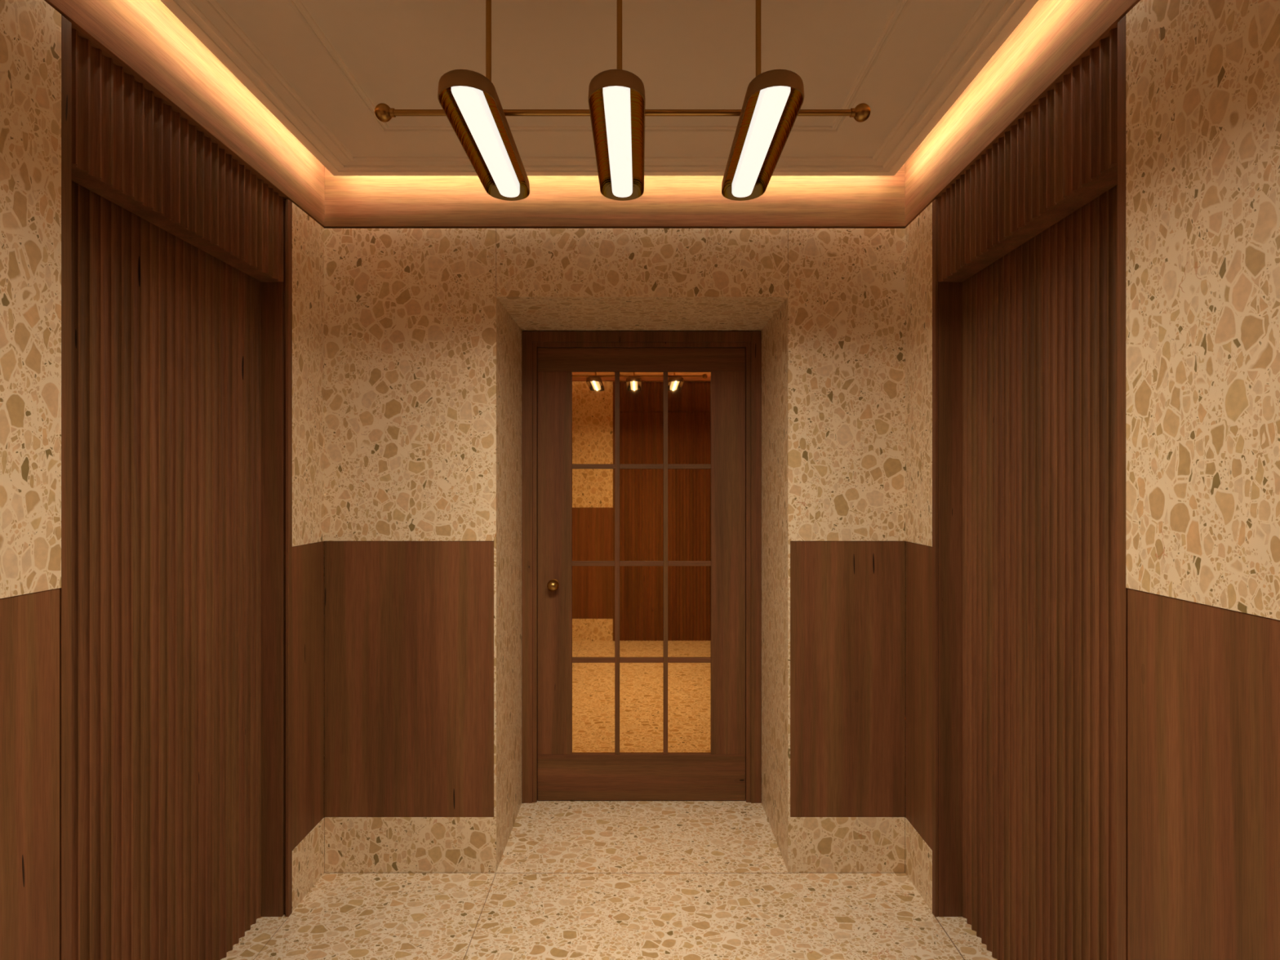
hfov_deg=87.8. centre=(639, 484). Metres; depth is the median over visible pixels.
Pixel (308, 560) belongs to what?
wainscot panel
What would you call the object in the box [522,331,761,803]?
door
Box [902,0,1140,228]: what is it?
crown molding
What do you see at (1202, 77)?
wall
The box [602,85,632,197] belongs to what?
diffuser
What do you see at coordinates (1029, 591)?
door
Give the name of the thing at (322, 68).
ceiling
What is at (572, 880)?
floor
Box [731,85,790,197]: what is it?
diffuser
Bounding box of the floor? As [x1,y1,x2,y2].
[220,800,997,959]
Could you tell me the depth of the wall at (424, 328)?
2.52 m
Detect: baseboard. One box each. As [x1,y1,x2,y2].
[292,817,324,911]
[324,817,493,872]
[790,817,904,872]
[905,817,932,911]
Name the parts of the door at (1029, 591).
casing, casing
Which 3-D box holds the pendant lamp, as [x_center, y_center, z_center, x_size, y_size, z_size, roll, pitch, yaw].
[-0.036,-0.926,1.415,1.041,0.440,0.479,0,0,0]
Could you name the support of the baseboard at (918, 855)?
attached to the wall at (1202, 77)
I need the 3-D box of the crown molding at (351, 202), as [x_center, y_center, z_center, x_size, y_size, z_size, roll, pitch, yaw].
[-0.096,-1.125,2.531,2.195,0.296,0.030,0,0,0]
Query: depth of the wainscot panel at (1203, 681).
1.19 m
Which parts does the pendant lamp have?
lamp shade, stem, lamp shade, stem, stem, lamp shade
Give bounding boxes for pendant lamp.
[374,0,870,200]
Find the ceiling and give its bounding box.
[160,0,1038,175]
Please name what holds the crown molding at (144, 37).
attached to the wall at (30, 30)
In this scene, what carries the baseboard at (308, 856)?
attached to the wall at (30, 30)
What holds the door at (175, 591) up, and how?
in the wall at (30, 30)
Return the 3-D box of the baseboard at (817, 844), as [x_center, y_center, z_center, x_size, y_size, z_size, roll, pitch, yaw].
[0.785,1.362,2.522,0.434,0.208,0.012,0,0,0]
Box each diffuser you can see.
[451,85,519,197]
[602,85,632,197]
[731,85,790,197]
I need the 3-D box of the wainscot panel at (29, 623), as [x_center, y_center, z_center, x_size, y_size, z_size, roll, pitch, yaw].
[-1.200,0.735,0.657,0.009,1.045,1.429,0,0,0]
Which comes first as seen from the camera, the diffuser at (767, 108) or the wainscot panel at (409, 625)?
the diffuser at (767, 108)
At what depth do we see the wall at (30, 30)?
1.32 m
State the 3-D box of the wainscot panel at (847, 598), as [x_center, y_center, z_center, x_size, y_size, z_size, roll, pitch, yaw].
[0.786,0.735,2.523,0.436,1.045,0.009,0,0,0]
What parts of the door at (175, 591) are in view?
casing, casing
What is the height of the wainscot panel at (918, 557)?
1.045 m
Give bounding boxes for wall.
[0,0,324,598]
[323,228,906,872]
[905,0,1279,620]
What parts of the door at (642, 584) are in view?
knob, glass pane, glass pane, glass pane, glass pane, rail, rail, glass pane, glass pane, glass pane, glass pane, glass pane, glass pane, glass pane, glass pane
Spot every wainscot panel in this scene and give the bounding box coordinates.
[0,587,59,959]
[292,541,324,849]
[324,541,493,817]
[790,541,905,817]
[905,541,932,849]
[1127,588,1279,959]
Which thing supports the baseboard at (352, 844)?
attached to the wall at (424, 328)
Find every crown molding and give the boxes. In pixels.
[44,0,326,228]
[324,162,905,228]
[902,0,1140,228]
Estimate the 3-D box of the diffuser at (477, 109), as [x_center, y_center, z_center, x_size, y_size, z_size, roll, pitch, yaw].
[-0.319,-0.723,1.419,0.050,0.024,0.461,0,0,0]
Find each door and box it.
[59,14,292,959]
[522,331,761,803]
[932,15,1128,959]

